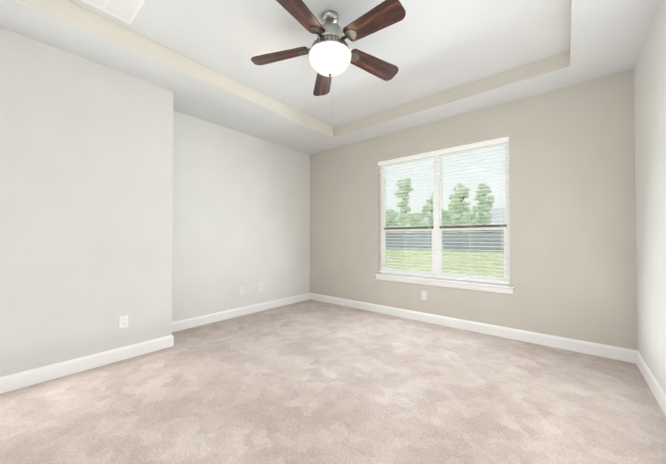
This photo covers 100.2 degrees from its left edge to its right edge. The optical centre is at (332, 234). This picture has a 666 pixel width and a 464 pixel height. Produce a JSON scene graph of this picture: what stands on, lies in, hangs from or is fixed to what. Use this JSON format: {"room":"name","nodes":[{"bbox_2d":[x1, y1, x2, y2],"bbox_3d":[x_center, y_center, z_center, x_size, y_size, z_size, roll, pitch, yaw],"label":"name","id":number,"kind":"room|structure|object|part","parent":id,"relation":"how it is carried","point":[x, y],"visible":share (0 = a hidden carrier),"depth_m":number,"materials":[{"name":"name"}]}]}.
{"room":"empty bedroom","nodes":[
{"label":"empty bedroom","id":0,"kind":"room"},
{"bbox_2d":[0,27,172,376],"bbox_3d":[-2.591,-0.329,2.456,0.630,3.040,1.947,-1,-1,40],"label":"wall","id":1,"kind":"structure","parent":0,"point":[86,183],"depth_m":2.42,"materials":[{"name":"beige paint"}]},
{"bbox_2d":[0,335,173,393],"bbox_3d":[-2.329,1.128,2.248,0.014,0.120,1.931,-1,-1,40],"label":"baseboard","id":2,"kind":"structure","parent":1,"relation":"attached to","point":[12,382],"depth_m":2.41,"materials":[{"name":"white paint"}]},
{"bbox_2d":[119,315,127,328],"bbox_3d":[-1.995,0.835,2.657,0.008,0.115,0.070,-1,-1,40],"label":"electrical outlet","id":3,"kind":"object","parent":1,"relation":"attached to","point":[123,321],"visible":1,"depth_m":2.65,"materials":[{"name":"white plastic"}]},
{"bbox_2d":[172,110,309,321],"bbox_3d":[-1.276,-0.304,4.409,0.150,3.040,2.737,-1,-1,40],"label":"wall","id":4,"kind":"structure","parent":0,"point":[241,209],"depth_m":4.08,"materials":[{"name":"paint"}]},
{"bbox_2d":[172,293,307,331],"bbox_3d":[-1.272,1.154,4.266,0.014,0.120,2.553,-1,-1,40],"label":"baseboard","id":5,"kind":"structure","parent":4,"relation":"attached to","point":[210,318],"depth_m":4.04,"materials":[{"name":"white paint"}]},
{"bbox_2d":[240,286,243,294],"bbox_3d":[-1.359,0.843,4.170,0.008,0.115,0.070,-1,-1,40],"label":"outlet","id":6,"kind":"object","parent":4,"relation":"attached to","point":[241,290],"visible":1,"depth_m":4.16,"materials":[{"name":"white plastic"}]},
{"bbox_2d":[259,283,262,290],"bbox_3d":[-1.142,0.840,4.423,0.017,0.115,0.070,-1,-1,40],"label":"outlet","id":7,"kind":"object","parent":4,"relation":"attached to","point":[260,286],"visible":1,"depth_m":4.43,"materials":[{"name":"white plastic"}]},
{"bbox_2d":[67,0,570,126],"bbox_3d":[-0.265,-1.778,2.220,4.530,0.150,4.834,-1,-1,40],"label":"ceiling","id":8,"kind":"structure","parent":0,"point":[427,48],"depth_m":2.46,"materials":[{"name":"white paint"}]},
{"bbox_2d":[82,0,144,24],"bbox_3d":[-1.618,-1.701,2.007,0.345,0.008,0.355,-1,-1,40],"label":"ceiling vent","id":9,"kind":"object","parent":8,"relation":"in","point":[126,11],"visible":1,"depth_m":2.09,"materials":[{"name":"white metal"}]},
{"bbox_2d":[251,0,405,123],"bbox_3d":[-0.007,-1.319,2.148,1.215,0.768,1.238,-1,-1,40],"label":"fan","id":10,"kind":"object","parent":8,"relation":"hanging from","point":[330,53],"visible":1,"depth_m":2.08,"materials":[{"name":"brown wood"}]},
{"bbox_3d":[-0.023,-1.327,2.181,0.332,0.135,0.332,-1,-1,40],"label":"lamp shade","id":11,"kind":"part","parent":10,"relation":"part of","materials":[{"name":"white glass"}]},
{"bbox_2d":[0,0,660,154],"bbox_3d":[-0.265,-1.627,2.218,4.230,0.150,4.534,-1,-1,40],"label":"ceiling","id":12,"kind":"structure","parent":0,"point":[609,37],"depth_m":2.70,"materials":[{"name":"white paint"}]},
{"bbox_2d":[0,299,665,463],"bbox_3d":[-0.265,1.247,2.181,4.530,0.120,4.834,-1,-1,40],"label":"floor","id":13,"kind":"structure","parent":0,"point":[309,381],"depth_m":1.96,"materials":[{"name":"carpet"}]},
{"bbox_2d":[310,69,637,349],"bbox_3d":[1.235,-0.309,4.000,4.230,3.040,0.150,-1,-1,40],"label":"wall","id":14,"kind":"structure","parent":0,"point":[573,268],"depth_m":3.05,"materials":[{"name":"paint"}]},
{"bbox_2d":[422,291,426,299],"bbox_3d":[1.262,0.849,3.859,0.070,0.115,0.008,-1,-1,40],"label":"electrical outlet","id":15,"kind":"object","parent":14,"relation":"attached to","point":[424,295],"visible":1,"depth_m":3.85,"materials":[{"name":"white plastic"}]},
{"bbox_2d":[374,273,514,293],"bbox_3d":[1.387,0.653,3.791,1.832,0.090,0.126,-1,-1,40],"label":"window sill","id":16,"kind":"structure","parent":14,"relation":"attached to","point":[489,287],"depth_m":3.64,"materials":[{"name":"white paint"}]},
{"bbox_2d":[381,141,509,284],"bbox_3d":[1.445,-0.264,3.872,1.752,1.745,0.077,-1,-1,40],"label":"window","id":17,"kind":"structure","parent":14,"relation":"in","point":[437,222],"depth_m":3.83,"materials":[{"name":"white plastic"}]},
{"bbox_2d":[378,136,509,283],"bbox_3d":[1.393,-0.275,3.810,1.744,1.720,0.074,-1,-1,40],"label":"window blinds","id":18,"kind":"object","parent":17,"relation":"attached to","point":[461,147],"visible":0.9,"depth_m":3.70,"materials":[{"name":"white plastic"}]},
{"bbox_2d":[386,230,503,276],"bbox_3d":[1.467,0.246,3.891,1.654,0.632,0.007,-1,-1,40],"label":"screen","id":19,"kind":"object","parent":17,"relation":"attached to","point":[497,233],"depth_m":3.77,"materials":[{"name":"white plastic"}]},
{"bbox_2d":[308,293,631,362],"bbox_3d":[1.171,1.150,3.928,4.200,0.120,0.014,-1,-1,40],"label":"baseboard","id":20,"kind":"structure","parent":14,"relation":"attached to","point":[607,351],"depth_m":3.28,"materials":[{"name":"white paint"}]},
{"bbox_2d":[634,0,665,393],"bbox_3d":[1.417,-0.351,0.799,0.150,3.040,4.834,-1,-1,40],"label":"wall","id":21,"kind":"structure","parent":0,"point":[650,117],"depth_m":2.10,"materials":[{"name":"paint"}]},
{"bbox_2d":[632,349,665,415],"bbox_3d":[1.354,1.110,0.833,0.014,0.120,4.534,-1,-1,40],"label":"baseboard","id":22,"kind":"structure","parent":21,"relation":"attached to","point":[653,384],"depth_m":2.13,"materials":[{"name":"white paint"}]},
{"label":"outside","id":23,"kind":"structure","parent":0,"visible":0},
{"bbox_2d":[384,249,503,283],"bbox_3d":[24.890,2.149,53.231,150.000,0.300,105.816,-1,-1,40],"label":"lawn","id":24,"kind":"structure","parent":23,"point":[475,259],"depth_m":16.05,"materials":[{"name":"green plant"}]},
{"bbox_2d":[386,209,398,232],"bbox_3d":[9.189,-1.159,44.046,2.774,5.970,2.990,-1,-1,40],"label":"tree","id":25,"kind":"object","parent":24,"relation":"on","point":[393,215],"depth_m":43.29,"materials":[{"name":"green plant"}]},
{"bbox_2d":[394,177,413,231],"bbox_3d":[9.454,-2.928,37.721,2.675,9.376,2.986,-1,-1,40],"label":"tree","id":26,"kind":"object","parent":24,"relation":"on","point":[403,220],"depth_m":37.15,"materials":[{"name":"green plant"}]},
{"bbox_2d":[407,212,424,231],"bbox_3d":[12.939,-0.827,42.431,3.508,5.268,2.942,-1,-1,40],"label":"tree","id":27,"kind":"object","parent":24,"relation":"on","point":[413,223],"depth_m":41.72,"materials":[{"name":"green plant"}]},
{"bbox_2d":[421,192,443,232],"bbox_3d":[13.505,-1.969,38.169,3.130,7.477,2.873,-1,-1,40],"label":"tree","id":28,"kind":"object","parent":24,"relation":"on","point":[425,209],"depth_m":37.82,"materials":[{"name":"green plant"}]},
{"bbox_2d":[386,232,503,251],"bbox_3d":[13.673,0.722,28.073,75.006,1.899,0.154,-1,-1,40],"label":"fence","id":29,"kind":"object","parent":24,"relation":"on","point":[478,244],"depth_m":28.63,"materials":[{"name":"grey wood"}]},
{"bbox_2d":[442,209,451,232],"bbox_3d":[16.612,-0.941,40.834,2.838,5.433,2.661,-1,-1,40],"label":"tree","id":30,"kind":"object","parent":24,"relation":"on","point":[448,217],"depth_m":40.04,"materials":[{"name":"green plant"}]},
{"bbox_2d":[447,183,470,232],"bbox_3d":[14.355,-2.099,31.870,2.611,7.484,2.752,-1,-1,40],"label":"tree","id":31,"kind":"object","parent":24,"relation":"on","point":[459,212],"depth_m":31.33,"materials":[{"name":"green plant"}]},
{"bbox_2d":[466,210,481,232],"bbox_3d":[18.889,-0.730,37.232,2.507,4.924,2.591,-1,-1,40],"label":"tree","id":32,"kind":"object","parent":24,"relation":"on","point":[472,215],"depth_m":36.61,"materials":[{"name":"green plant"}]},
{"bbox_2d":[472,183,494,230],"bbox_3d":[17.898,-2.213,33.179,2.466,7.841,2.403,-1,-1,40],"label":"tree","id":33,"kind":"object","parent":24,"relation":"on","point":[488,216],"depth_m":32.86,"materials":[{"name":"green plant"}]},
{"bbox_2d":[482,208,504,232],"bbox_3d":[30.655,-1.550,41.843,15.300,6.800,10.800,-1,-1,40],"label":"house","id":34,"kind":"structure","parent":24,"relation":"on","point":[497,213],"depth_m":42.78,"materials":[{"name":"brick"}]}
]}

